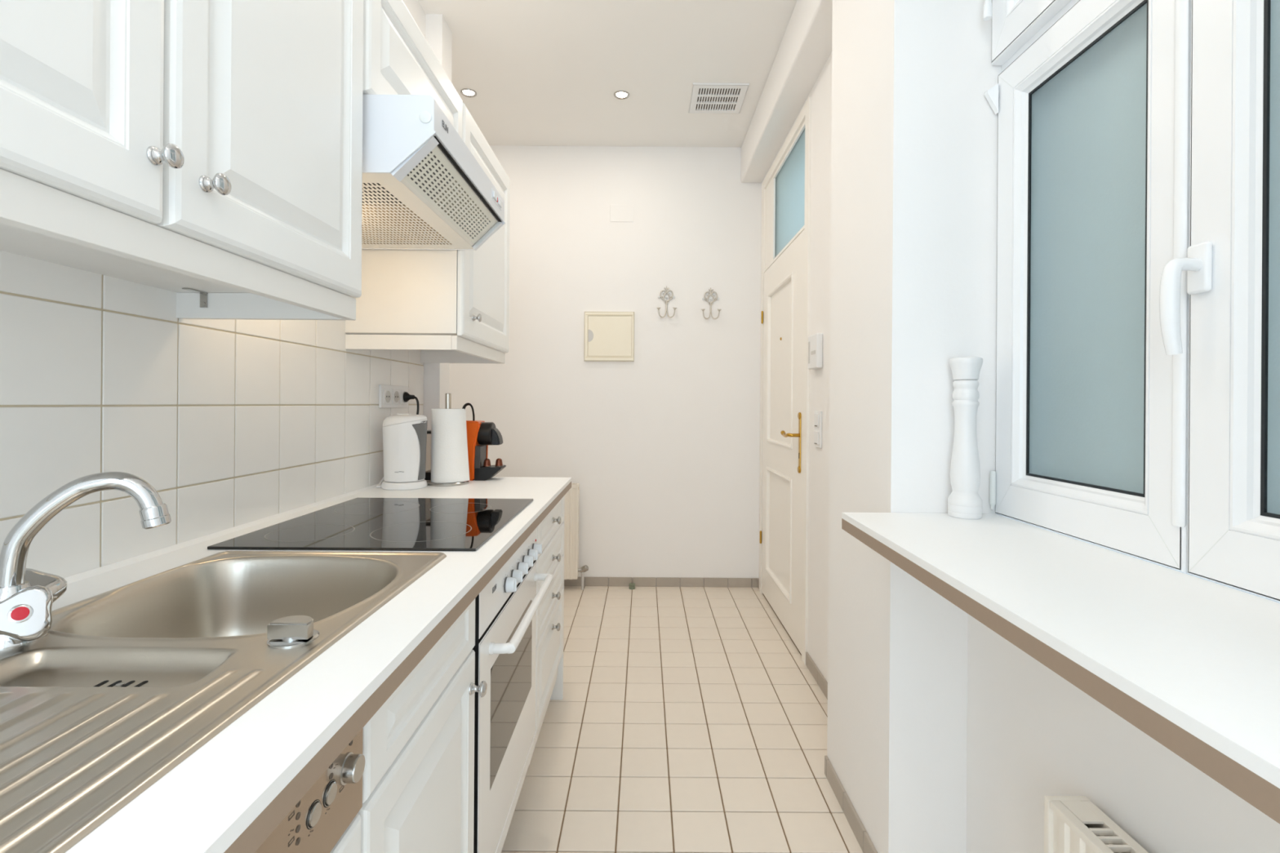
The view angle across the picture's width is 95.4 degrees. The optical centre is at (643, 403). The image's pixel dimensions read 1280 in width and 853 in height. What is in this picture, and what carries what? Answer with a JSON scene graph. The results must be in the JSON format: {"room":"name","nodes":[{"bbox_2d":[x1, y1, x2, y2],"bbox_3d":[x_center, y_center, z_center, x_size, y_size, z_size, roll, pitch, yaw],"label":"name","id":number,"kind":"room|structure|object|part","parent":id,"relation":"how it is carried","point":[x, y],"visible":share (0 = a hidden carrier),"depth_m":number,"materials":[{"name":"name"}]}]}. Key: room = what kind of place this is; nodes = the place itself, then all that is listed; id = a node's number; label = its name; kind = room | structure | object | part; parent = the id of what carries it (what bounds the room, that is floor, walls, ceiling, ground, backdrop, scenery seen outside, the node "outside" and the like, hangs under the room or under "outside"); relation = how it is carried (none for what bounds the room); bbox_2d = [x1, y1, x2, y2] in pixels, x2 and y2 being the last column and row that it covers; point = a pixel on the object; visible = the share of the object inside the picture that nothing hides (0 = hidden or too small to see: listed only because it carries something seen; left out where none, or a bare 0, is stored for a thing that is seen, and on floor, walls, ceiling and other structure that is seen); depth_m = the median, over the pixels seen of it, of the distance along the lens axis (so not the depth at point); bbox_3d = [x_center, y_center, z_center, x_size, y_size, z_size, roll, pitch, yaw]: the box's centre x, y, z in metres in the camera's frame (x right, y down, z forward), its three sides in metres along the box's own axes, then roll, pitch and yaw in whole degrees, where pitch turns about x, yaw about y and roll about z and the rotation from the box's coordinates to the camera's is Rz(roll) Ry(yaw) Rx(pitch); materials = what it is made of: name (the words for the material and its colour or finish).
{"room":"kitchen","nodes":[
{"label":"kitchen","id":0,"kind":"room"},
{"bbox_2d":[0,0,452,583],"bbox_3d":[-1.283,-0.199,0.918,0.832,2.920,5.636,0,0,0],"label":"wall","id":1,"kind":"structure","parent":0,"point":[235,425],"depth_m":1.14,"materials":[{"name":"white tile"}]},
{"bbox_2d":[0,0,363,319],"bbox_3d":[-0.733,-0.559,0.707,0.397,0.777,0.949,0,0,0],"label":"upper cabinet","id":2,"kind":"object","parent":1,"relation":"attached to","point":[208,153],"visible":1,"depth_m":0.76,"materials":[{"name":"wood"}]},
{"bbox_3d":[-0.573,-0.580,0.464,0.020,0.732,0.456,0,0,0],"label":"door","id":3,"kind":"part","parent":2,"relation":"part of","materials":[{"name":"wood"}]},
{"bbox_3d":[-0.551,-0.286,0.672,0.029,0.028,0.028,0,0,0],"label":"knob","id":4,"kind":"part","parent":2,"relation":"part of","materials":[{"name":"silver metal"}]},
{"bbox_3d":[-0.551,-0.283,0.750,0.029,0.028,0.028,0,0,0],"label":"knob","id":5,"kind":"part","parent":2,"relation":"part of","materials":[{"name":"silver metal"}]},
{"bbox_3d":[-0.573,-0.580,0.938,0.020,0.732,0.476,0,0,0],"label":"door","id":6,"kind":"part","parent":2,"relation":"part of","materials":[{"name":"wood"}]},
{"bbox_2d":[378,384,408,408],"bbox_3d":[-0.928,-0.026,2.152,0.014,0.082,0.253,0,0,0],"label":"wall socket","id":7,"kind":"object","parent":1,"relation":"attached to","point":[389,396],"visible":0.92,"depth_m":2.13,"materials":[{"name":"white plastic"}]},
{"bbox_2d":[403,391,419,414],"bbox_3d":[-0.894,0.124,2.217,0.055,0.338,0.097,0,0,0],"label":"plug","id":8,"kind":"object","parent":1,"relation":"attached to","point":[406,397],"visible":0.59,"depth_m":2.24,"materials":[{"name":"black plastic"}]},
{"bbox_2d":[363,0,462,138],"bbox_3d":[-0.745,-0.794,1.497,0.368,0.306,0.630,0,0,0],"label":"upper cabinet","id":9,"kind":"object","parent":1,"relation":"attached to","point":[398,59],"visible":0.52,"depth_m":1.35,"materials":[{"name":"wood"}]},
{"bbox_2d":[361,94,505,250],"bbox_3d":[-0.679,-0.555,1.501,0.504,0.166,0.610,0,0,0],"label":"hood","id":10,"kind":"object","parent":9,"relation":"attached to","point":[424,188],"visible":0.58,"depth_m":1.38,"materials":[{"name":"paint"}]},
{"bbox_2d":[493,191,497,200],"bbox_3d":[-0.429,-0.599,1.679,0.004,0.018,0.034,0,0,0],"label":"switch","id":11,"kind":"object","parent":10,"relation":"attached to","point":[495,193],"depth_m":1.68,"materials":[{"name":"white plastic"}]},
{"bbox_3d":[-0.432,-0.599,1.710,0.002,0.028,0.110,0,0,0],"label":"switch panel","id":12,"kind":"part","parent":10,"relation":"part of","materials":[{"name":"paint"}]},
{"bbox_2d":[497,198,502,208],"bbox_3d":[-0.429,-0.599,1.739,0.004,0.018,0.034,0,0,0],"label":"switch","id":13,"kind":"object","parent":10,"relation":"attached to","point":[500,200],"depth_m":1.73,"materials":[{"name":"white plastic"}]},
{"bbox_2d":[345,102,510,363],"bbox_3d":[-0.733,-0.559,2.138,0.397,0.777,0.635,0,0,0],"label":"upper cabinet","id":14,"kind":"object","parent":1,"relation":"attached to","point":[450,306],"visible":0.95,"depth_m":1.82,"materials":[{"name":"wood"}]},
{"bbox_3d":[-0.551,-0.284,1.925,0.029,0.028,0.028,0,0,0],"label":"knob","id":15,"kind":"part","parent":14,"relation":"part of","materials":[{"name":"silver metal"}]},
{"bbox_3d":[-0.573,-0.580,2.138,0.020,0.732,0.628,0,0,0],"label":"door","id":16,"kind":"part","parent":14,"relation":"part of","materials":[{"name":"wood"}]},
{"bbox_2d":[449,145,761,587],"bbox_3d":[-0.349,-0.192,3.806,2.700,2.920,0.140,0,0,0],"label":"wall","id":17,"kind":"structure","parent":0,"point":[661,447],"depth_m":3.74,"materials":[{"name":"white paint"}]},
{"bbox_2d":[564,483,588,590],"bbox_3d":[-0.800,0.832,3.675,0.911,0.665,0.121,0,0,0],"label":"radiator","id":18,"kind":"object","parent":17,"relation":"attached to","point":[571,518],"visible":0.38,"depth_m":3.62,"materials":[{"name":"metal"}]},
{"bbox_3d":[-0.833,0.800,3.627,0.839,0.578,0.017,0,0,0],"label":"panel","id":19,"kind":"part","parent":18,"relation":"part of","materials":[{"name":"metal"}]},
{"bbox_2d":[583,311,634,361],"bbox_3d":[-0.221,-0.431,3.725,0.320,0.316,0.023,0,0,0],"label":"box","id":20,"kind":"object","parent":17,"relation":"attached to","point":[609,336],"visible":1,"depth_m":3.72,"materials":[{"name":"beige plastic"}]},
{"bbox_2d":[609,204,633,222],"bbox_3d":[-0.141,-1.221,3.734,0.150,0.110,0.004,0,0,0],"label":"junction cover","id":21,"kind":"object","parent":17,"relation":"attached to","point":[618,213],"visible":1,"depth_m":3.73,"materials":[{"name":"white paint"}]},
{"bbox_2d":[564,577,758,587],"bbox_3d":[-0.381,1.138,3.732,2.233,0.058,0.009,0,0,0],"label":"baseboard","id":22,"kind":"structure","parent":17,"relation":"attached to","point":[588,581],"depth_m":3.73,"materials":[{"name":"tile"}]},
{"bbox_2d":[656,285,676,317],"bbox_3d":[0.145,-0.651,3.710,0.130,0.205,0.051,0,0,0],"label":"coat hook","id":23,"kind":"object","parent":17,"relation":"attached to","point":[666,288],"visible":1,"depth_m":3.73,"materials":[{"name":"silver metal"}]},
{"bbox_3d":[0.146,-0.679,3.730,0.094,0.150,0.011,0,0,0],"label":"openwork plate","id":24,"kind":"part","parent":23,"relation":"part of","materials":[{"name":"silver metal"}]},
{"bbox_2d":[701,287,721,319],"bbox_3d":[0.428,-0.641,3.710,0.130,0.205,0.051,0,0,0],"label":"coat hook","id":25,"kind":"object","parent":17,"relation":"attached to","point":[710,290],"visible":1,"depth_m":3.73,"materials":[{"name":"silver metal"}]},
{"bbox_3d":[0.429,-0.669,3.730,0.094,0.150,0.011,0,0,0],"label":"openwork plate","id":26,"kind":"part","parent":25,"relation":"part of","materials":[{"name":"silver metal"}]},
{"bbox_2d":[417,0,796,146],"bbox_3d":[-0.338,-1.727,1.025,2.700,0.150,5.850,0,0,0],"label":"ceiling","id":27,"kind":"structure","parent":0,"point":[541,73],"depth_m":2.82,"materials":[{"name":"paint"}]},
{"bbox_2d":[460,88,476,97],"bbox_3d":[-0.932,-1.654,3.100,0.084,0.006,0.084,0,0,0],"label":"recessed light","id":28,"kind":"object","parent":27,"relation":"in","point":[467,92],"visible":1,"depth_m":3.09,"materials":[{"name":"white glass"}]},
{"bbox_2d":[613,90,629,99],"bbox_3d":[-0.118,-1.648,3.110,0.084,0.006,0.084,0,0,0],"label":"recessed light","id":29,"kind":"object","parent":27,"relation":"in","point":[621,95],"visible":1,"depth_m":3.11,"materials":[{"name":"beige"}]},
{"bbox_2d":[688,82,749,113],"bbox_3d":[0.397,-1.642,3.138,0.290,0.010,0.295,0,0,0],"label":"ceiling vent","id":30,"kind":"object","parent":27,"relation":"in","point":[705,98],"visible":1,"depth_m":3.12,"materials":[{"name":"white plastic"}]},
{"bbox_2d":[501,586,863,852],"bbox_3d":[-0.359,1.228,1.025,2.700,0.120,5.850,0,0,0],"label":"floor","id":31,"kind":"structure","parent":0,"point":[686,719],"depth_m":2.04,"materials":[{"name":"tile"}]},
{"bbox_2d":[254,728,364,852],"bbox_3d":[-0.604,0.699,0.355,0.602,0.734,0.598,0,0,0],"label":"dishwasher","id":32,"kind":"object","parent":31,"relation":"on","point":[326,819],"visible":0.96,"depth_m":0.58,"materials":[{"name":"brown metal"}]},
{"bbox_3d":[-0.326,0.721,0.356,0.020,0.524,0.596,0,0,0],"label":"door panel","id":33,"kind":"part","parent":32,"relation":"part of","materials":[{"name":"metal"}]},
{"bbox_3d":[-0.308,0.386,0.616,0.014,0.030,0.030,0,0,0],"label":"rotary knob","id":34,"kind":"part","parent":32,"relation":"part of","materials":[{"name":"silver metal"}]},
{"bbox_2d":[358,599,487,852],"bbox_3d":[-0.596,0.699,0.875,0.618,0.734,0.434,0,0,0],"label":"base cabinet","id":35,"kind":"object","parent":31,"relation":"on","point":[418,748],"visible":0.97,"depth_m":0.85,"materials":[{"name":"wood"}]},
{"bbox_3d":[-0.300,0.518,1.058,0.029,0.028,0.028,0,0,0],"label":"knob","id":36,"kind":"part","parent":35,"relation":"part of","materials":[{"name":"silver metal"}]},
{"bbox_2d":[471,527,552,852],"bbox_3d":[-0.574,0.699,1.410,0.622,0.734,0.604,0,0,0],"label":"oven","id":37,"kind":"object","parent":31,"relation":"on","point":[506,608],"visible":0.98,"depth_m":1.31,"materials":[{"name":"white metal"}]},
{"bbox_3d":[-0.328,0.668,1.113,0.022,0.667,0.002,0,0,0],"label":"trim","id":38,"kind":"part","parent":37,"relation":"part of","materials":[{"name":"white metal"}]},
{"bbox_3d":[-0.312,0.411,1.322,0.004,0.034,0.034,0,0,0],"label":"knob","id":39,"kind":"part","parent":37,"relation":"part of","materials":[{"name":"grey plastic"}]},
{"bbox_3d":[-0.327,0.710,1.411,0.022,0.501,0.594,0,0,0],"label":"door","id":40,"kind":"part","parent":37,"relation":"part of","materials":[{"name":"white ceramic"}]},
{"bbox_3d":[-0.328,0.393,1.413,0.028,0.118,0.597,0,0,0],"label":"control panel","id":41,"kind":"part","parent":37,"relation":"part of","materials":[{"name":"white ceramic"}]},
{"bbox_3d":[-0.299,0.411,1.322,0.021,0.034,0.034,0,0,0],"label":"knob","id":42,"kind":"part","parent":37,"relation":"part of","materials":[{"name":"white plastic"}]},
{"bbox_3d":[-0.299,0.411,1.387,0.021,0.031,0.031,0,0,0],"label":"knob","id":43,"kind":"part","parent":37,"relation":"part of","materials":[{"name":"white plastic"}]},
{"bbox_3d":[-0.288,0.501,1.438,0.054,0.024,0.514,0,0,0],"label":"bar handle","id":44,"kind":"part","parent":37,"relation":"part of","materials":[{"name":"white metal"}]},
{"bbox_3d":[-0.299,0.411,1.453,0.021,0.031,0.031,0,0,0],"label":"knob","id":45,"kind":"part","parent":37,"relation":"part of","materials":[{"name":"white plastic"}]},
{"bbox_3d":[-0.299,0.411,1.518,0.021,0.031,0.031,0,0,0],"label":"knob","id":46,"kind":"part","parent":37,"relation":"part of","materials":[{"name":"white plastic"}]},
{"bbox_3d":[-0.299,0.411,1.584,0.021,0.031,0.031,0,0,0],"label":"knob","id":47,"kind":"part","parent":37,"relation":"part of","materials":[{"name":"white plastic"}]},
{"bbox_3d":[-0.299,0.411,1.649,0.021,0.031,0.031,0,0,0],"label":"knob","id":48,"kind":"part","parent":37,"relation":"part of","materials":[{"name":"white plastic"}]},
{"bbox_2d":[528,495,564,764],"bbox_3d":[-0.596,0.749,2.016,0.618,0.834,0.596,0,0,0],"label":"base cabinet","id":49,"kind":"object","parent":31,"relation":"on","point":[550,531],"visible":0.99,"depth_m":1.99,"materials":[{"name":"wood"}]},
{"bbox_2d":[51,476,571,852],"bbox_3d":[-0.612,0.311,1.163,0.648,0.039,2.325,0,0,0],"label":"countertop","id":50,"kind":"structure","parent":49,"relation":"on","point":[229,795],"depth_m":0.58,"materials":[{"name":"laminate"}]},
{"bbox_2d":[0,471,171,649],"bbox_3d":[-0.727,0.188,0.723,0.208,0.203,0.132,0,0,0],"label":"mixer tap","id":51,"kind":"object","parent":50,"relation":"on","point":[27,595],"visible":1,"depth_m":0.71,"materials":[{"name":"silver metal"}]},
{"bbox_3d":[-0.739,0.248,0.689,0.060,0.063,0.057,0,0,-33],"label":"handle","id":52,"kind":"part","parent":51,"relation":"part of","materials":[{"name":"silver metal"}]},
{"bbox_3d":[-0.801,0.246,0.759,0.061,0.063,0.060,0,0,0],"label":"handle","id":53,"kind":"part","parent":51,"relation":"part of","materials":[{"name":"silver metal"}]},
{"bbox_3d":[-0.708,0.159,0.737,0.164,0.145,0.024,0,0,-21],"label":"spout","id":54,"kind":"part","parent":51,"relation":"part of","materials":[{"name":"silver metal"}]},
{"bbox_2d":[0,551,446,852],"bbox_3d":[-0.600,0.353,0.668,0.444,0.174,0.937,0,0,0],"label":"sink","id":55,"kind":"object","parent":50,"relation":"in","point":[126,683],"visible":0.88,"depth_m":0.67,"materials":[{"name":"metal"}]},
{"bbox_3d":[-0.434,0.278,0.723,0.049,0.021,0.030,0,0,0],"label":"plug knob","id":56,"kind":"part","parent":55,"relation":"part of","materials":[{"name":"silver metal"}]},
{"bbox_2d":[207,497,533,551],"bbox_3d":[-0.601,0.288,1.460,0.534,0.006,0.606,0,0,0],"label":"cooktop","id":57,"kind":"object","parent":50,"relation":"in","point":[385,524],"visible":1,"depth_m":1.35,"materials":[{"name":"black glass"}]},
{"bbox_2d":[376,413,427,490],"bbox_3d":[-0.844,0.163,2.026,0.179,0.257,0.148,0,0,21],"label":"kettle","id":58,"kind":"object","parent":50,"relation":"on","point":[404,435],"visible":1,"depth_m":1.96,"materials":[{"name":"white plastic"}]},
{"bbox_3d":[-0.909,0.273,2.060,0.032,0.035,0.128,0,0,5],"label":"cord","id":59,"kind":"part","parent":58,"relation":"part of","materials":[{"name":"white plastic"}]},
{"bbox_3d":[-0.828,0.059,2.020,0.144,0.045,0.136,0,0,0],"label":"lid","id":60,"kind":"part","parent":58,"relation":"part of","materials":[{"name":"white plastic"}]},
{"bbox_3d":[-0.770,0.160,2.018,0.028,0.202,0.104,0,0,0],"label":"grip panel","id":61,"kind":"part","parent":58,"relation":"part of","materials":[{"name":"grey plastic"}]},
{"bbox_2d":[426,393,469,486],"bbox_3d":[-0.714,0.127,2.122,0.150,0.329,0.150,0,0,0],"label":"towel stand","id":62,"kind":"object","parent":50,"relation":"on","point":[447,396],"visible":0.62,"depth_m":2.09,"materials":[{"name":"silver metal"}]},
{"bbox_3d":[-0.714,0.121,2.122,0.021,0.319,0.021,0,0,0],"label":"rod","id":63,"kind":"part","parent":62,"relation":"part of","materials":[{"name":"metal"}]},
{"bbox_2d":[431,408,469,483],"bbox_3d":[-0.711,0.149,2.120,0.122,0.263,0.115,0,0,39],"label":"paper towel roll","id":64,"kind":"object","parent":62,"relation":"on","point":[449,445],"visible":0.98,"depth_m":2.07,"materials":[{"name":"white paper"}]},
{"bbox_2d":[424,403,506,480],"bbox_3d":[-0.694,0.144,2.255,0.305,0.295,0.100,0,0,0],"label":"coffee machine","id":65,"kind":"object","parent":50,"relation":"on","point":[480,433],"visible":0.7,"depth_m":2.21,"materials":[{"name":"orange plastic"}]},
{"bbox_3d":[-0.807,0.275,2.255,0.079,0.030,0.096,0,0,0],"label":"tank","id":66,"kind":"part","parent":65,"relation":"part of","materials":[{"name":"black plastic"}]},
{"bbox_3d":[-0.679,0.033,2.245,0.056,0.073,0.010,0,0,0],"label":"lever","id":67,"kind":"part","parent":65,"relation":"part of","materials":[{"name":"black plastic"}]},
{"bbox_2d":[483,458,491,466],"bbox_3d":[-0.604,0.226,2.243,0.034,0.029,0.034,0,0,0],"label":"capsule","id":68,"kind":"object","parent":65,"relation":"on","point":[486,463],"visible":1,"depth_m":2.23,"materials":[{"name":"brown metal"}]},
{"bbox_2d":[474,465,506,480],"bbox_3d":[-0.593,0.266,2.255,0.102,0.051,0.092,0,0,0],"label":"drip tray","id":69,"kind":"object","parent":65,"relation":"on","point":[481,473],"depth_m":2.21,"materials":[{"name":"black plastic"}]},
{"bbox_2d":[491,427,502,444],"bbox_3d":[-0.567,0.126,2.255,0.031,0.063,0.060,0,0,0],"label":"outlet","id":70,"kind":"object","parent":65,"relation":"attached to","point":[496,437],"depth_m":2.23,"materials":[{"name":"black plastic"}]},
{"bbox_2d":[494,457,503,466],"bbox_3d":[-0.562,0.226,2.259,0.034,0.029,0.034,0,0,0],"label":"capsule","id":71,"kind":"object","parent":65,"relation":"on","point":[499,461],"visible":1,"depth_m":2.25,"materials":[{"name":"brown metal"}]},
{"bbox_3d":[-0.327,0.854,2.006,0.020,0.257,0.571,0,0,0],"label":"drawer","id":72,"kind":"part","parent":49,"relation":"part of","materials":[{"name":"wood"}]},
{"bbox_3d":[-0.325,0.659,2.006,0.020,0.125,0.571,0,0,0],"label":"drawer","id":73,"kind":"part","parent":49,"relation":"part of","materials":[{"name":"wood"}]},
{"bbox_3d":[-0.325,0.530,2.006,0.020,0.125,0.571,0,0,0],"label":"drawer","id":74,"kind":"part","parent":49,"relation":"part of","materials":[{"name":"wood"}]},
{"bbox_3d":[-0.324,0.401,2.006,0.020,0.126,0.571,0,0,0],"label":"drawer","id":75,"kind":"part","parent":49,"relation":"part of","materials":[{"name":"wood"}]},
{"bbox_3d":[-0.302,0.770,2.008,0.029,0.028,0.028,0,0,0],"label":"knob","id":76,"kind":"part","parent":49,"relation":"part of","materials":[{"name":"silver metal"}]},
{"bbox_3d":[-0.301,0.662,2.008,0.029,0.028,0.028,0,0,0],"label":"knob","id":77,"kind":"part","parent":49,"relation":"part of","materials":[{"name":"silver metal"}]},
{"bbox_3d":[-0.300,0.531,2.008,0.029,0.028,0.028,0,0,0],"label":"knob","id":78,"kind":"part","parent":49,"relation":"part of","materials":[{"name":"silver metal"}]},
{"bbox_3d":[-0.299,0.402,2.008,0.029,0.028,0.028,0,0,0],"label":"knob","id":79,"kind":"part","parent":49,"relation":"part of","materials":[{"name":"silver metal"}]},
{"bbox_3d":[-0.611,0.749,2.305,0.588,0.834,0.018,0,0,0],"label":"panel","id":80,"kind":"part","parent":49,"relation":"part of","materials":[{"name":"wood"}]},
{"bbox_2d":[628,582,635,589],"bbox_3d":[-0.074,1.152,3.685,0.040,0.035,0.040,0,0,0],"label":"door stop","id":81,"kind":"object","parent":31,"relation":"on","point":[632,585],"visible":1,"depth_m":3.67,"materials":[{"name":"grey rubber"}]},
{"bbox_2d":[758,0,1279,852],"bbox_3d":[0.796,-0.184,0.918,0.410,2.920,5.636,0,0,0],"label":"wall","id":82,"kind":"structure","parent":0,"point":[944,735],"depth_m":1.39,"materials":[{"name":"white paint"}]},
{"bbox_2d":[759,97,811,665],"bbox_3d":[0.806,-0.102,3.143,0.269,2.555,1.045,0,0,0],"label":"door","id":83,"kind":"structure","parent":82,"relation":"in","point":[785,276],"depth_m":3.04,"materials":[{"name":"paint"}]},
{"bbox_3d":[0.732,0.682,3.170,0.020,0.615,0.582,0,0,0],"label":"moulding","id":84,"kind":"part","parent":83,"relation":"part of","materials":[{"name":"paint"}]},
{"bbox_3d":[0.739,-0.213,3.170,0.020,0.879,0.582,0,0,0],"label":"moulding","id":85,"kind":"part","parent":83,"relation":"part of","materials":[{"name":"paint"}]},
{"bbox_3d":[0.772,-1.079,3.142,0.040,0.502,0.926,0,0,0],"label":"transom frame","id":86,"kind":"part","parent":83,"relation":"part of","materials":[{"name":"paint"}]},
{"bbox_3d":[0.765,-1.073,3.038,0.006,0.473,0.683,0,0,0],"label":"pane","id":87,"kind":"part","parent":83,"relation":"part of","materials":[{"name":"blue glass"}]},
{"bbox_3d":[0.688,0.146,2.788,0.051,0.030,0.141,0,0,-19],"label":"handle lever","id":88,"kind":"part","parent":83,"relation":"part of","materials":[{"name":"gold metal"}]},
{"bbox_3d":[0.731,0.183,2.737,0.010,0.286,0.034,0,0,0],"label":"handle plate","id":89,"kind":"part","parent":83,"relation":"part of","materials":[{"name":"gold metal"}]},
{"bbox_2d":[740,0,832,182],"bbox_3d":[0.791,-1.530,2.783,0.340,0.230,1.906,0,0,0],"label":"beam","id":90,"kind":"structure","parent":82,"relation":"attached to","point":[805,48],"depth_m":2.64,"materials":[{"name":"white paint"}]},
{"bbox_2d":[808,333,822,369],"bbox_3d":[0.732,-0.222,2.490,0.030,0.145,0.130,0,0,0],"label":"intercom","id":91,"kind":"object","parent":82,"relation":"attached to","point":[815,341],"visible":1,"depth_m":2.43,"materials":[{"name":"white plastic"}]},
{"bbox_2d":[757,578,877,852],"bbox_3d":[0.655,1.146,2.557,0.164,0.058,2.337,0,0,0],"label":"baseboard","id":92,"kind":"structure","parent":82,"relation":"attached to","point":[864,840],"depth_m":1.69,"materials":[{"name":"tile"}]},
{"bbox_2d":[813,410,822,448],"bbox_3d":[0.737,0.108,2.473,0.015,0.155,0.085,0,0,0],"label":"light switch","id":93,"kind":"object","parent":82,"relation":"attached to","point":[818,414],"visible":1,"depth_m":2.45,"materials":[{"name":"white plastic"}]},
{"bbox_2d":[841,512,1279,823],"bbox_3d":[0.639,0.279,0.844,0.384,0.039,1.084,0,0,0],"label":"window sill","id":94,"kind":"structure","parent":82,"relation":"attached to","point":[1192,663],"depth_m":0.69,"materials":[{"name":"laminate"}]},
{"bbox_2d":[947,356,982,519],"bbox_3d":[0.742,0.076,1.343,0.070,0.367,0.070,0,0,0],"label":"pepper mill","id":95,"kind":"object","parent":94,"relation":"on","point":[964,501],"visible":1,"depth_m":1.32,"materials":[{"name":"white plastic"}]},
{"bbox_2d":[1044,795,1148,852],"bbox_3d":[0.725,0.872,0.660,0.087,0.406,0.680,0,0,0],"label":"radiator","id":96,"kind":"object","parent":82,"relation":"attached to","point":[1072,824],"visible":1,"depth_m":0.94,"materials":[{"name":"metal"}]},
{"bbox_3d":[0.693,0.878,0.657,0.017,0.394,0.669,0,0,0],"label":"panel","id":97,"kind":"part","parent":96,"relation":"part of","materials":[{"name":"metal"}]},
{"bbox_3d":[0.744,0.878,0.657,0.012,0.394,0.669,0,0,0],"label":"panel","id":98,"kind":"part","parent":96,"relation":"part of","materials":[{"name":"metal"}]},
{"bbox_2d":[982,0,1279,603],"bbox_3d":[0.863,-0.556,0.844,0.170,1.655,1.087,0,0,0],"label":"window","id":99,"kind":"structure","parent":82,"relation":"in","point":[1138,324],"depth_m":0.99,"materials":[{"name":"white plastic"}]},
{"bbox_3d":[0.799,-1.106,1.341,0.031,0.438,0.021,0,0,0],"label":"opening rod","id":100,"kind":"part","parent":99,"relation":"part of","materials":[{"name":"white plastic"}]},
{"bbox_3d":[0.860,-0.266,1.141,0.006,0.850,0.310,0,0,0],"label":"pane","id":101,"kind":"part","parent":99,"relation":"part of","materials":[{"name":"clear glass"}]},
{"bbox_3d":[0.867,-0.260,1.141,0.062,1.044,0.486,0,0,0],"label":"sash","id":102,"kind":"part","parent":99,"relation":"part of","materials":[{"name":"white plastic"}]},
{"bbox_3d":[0.801,-0.145,0.870,0.052,0.145,0.023,0,0,0],"label":"handle lever","id":103,"kind":"part","parent":99,"relation":"part of","materials":[{"name":"white plastic"}]},
{"bbox_3d":[0.830,-0.202,0.870,0.011,0.074,0.034,0,0,0],"label":"handle plate","id":104,"kind":"part","parent":99,"relation":"part of","materials":[{"name":"white plastic"}]},
{"bbox_3d":[0.867,-0.260,0.634,0.062,1.044,0.524,0,0,0],"label":"sash","id":105,"kind":"part","parent":99,"relation":"part of","materials":[{"name":"white plastic"}]},
{"bbox_3d":[0.860,-0.266,0.634,0.006,0.841,0.340,0,0,0],"label":"pane","id":106,"kind":"part","parent":99,"relation":"part of","materials":[{"name":"clear glass"}]}
]}

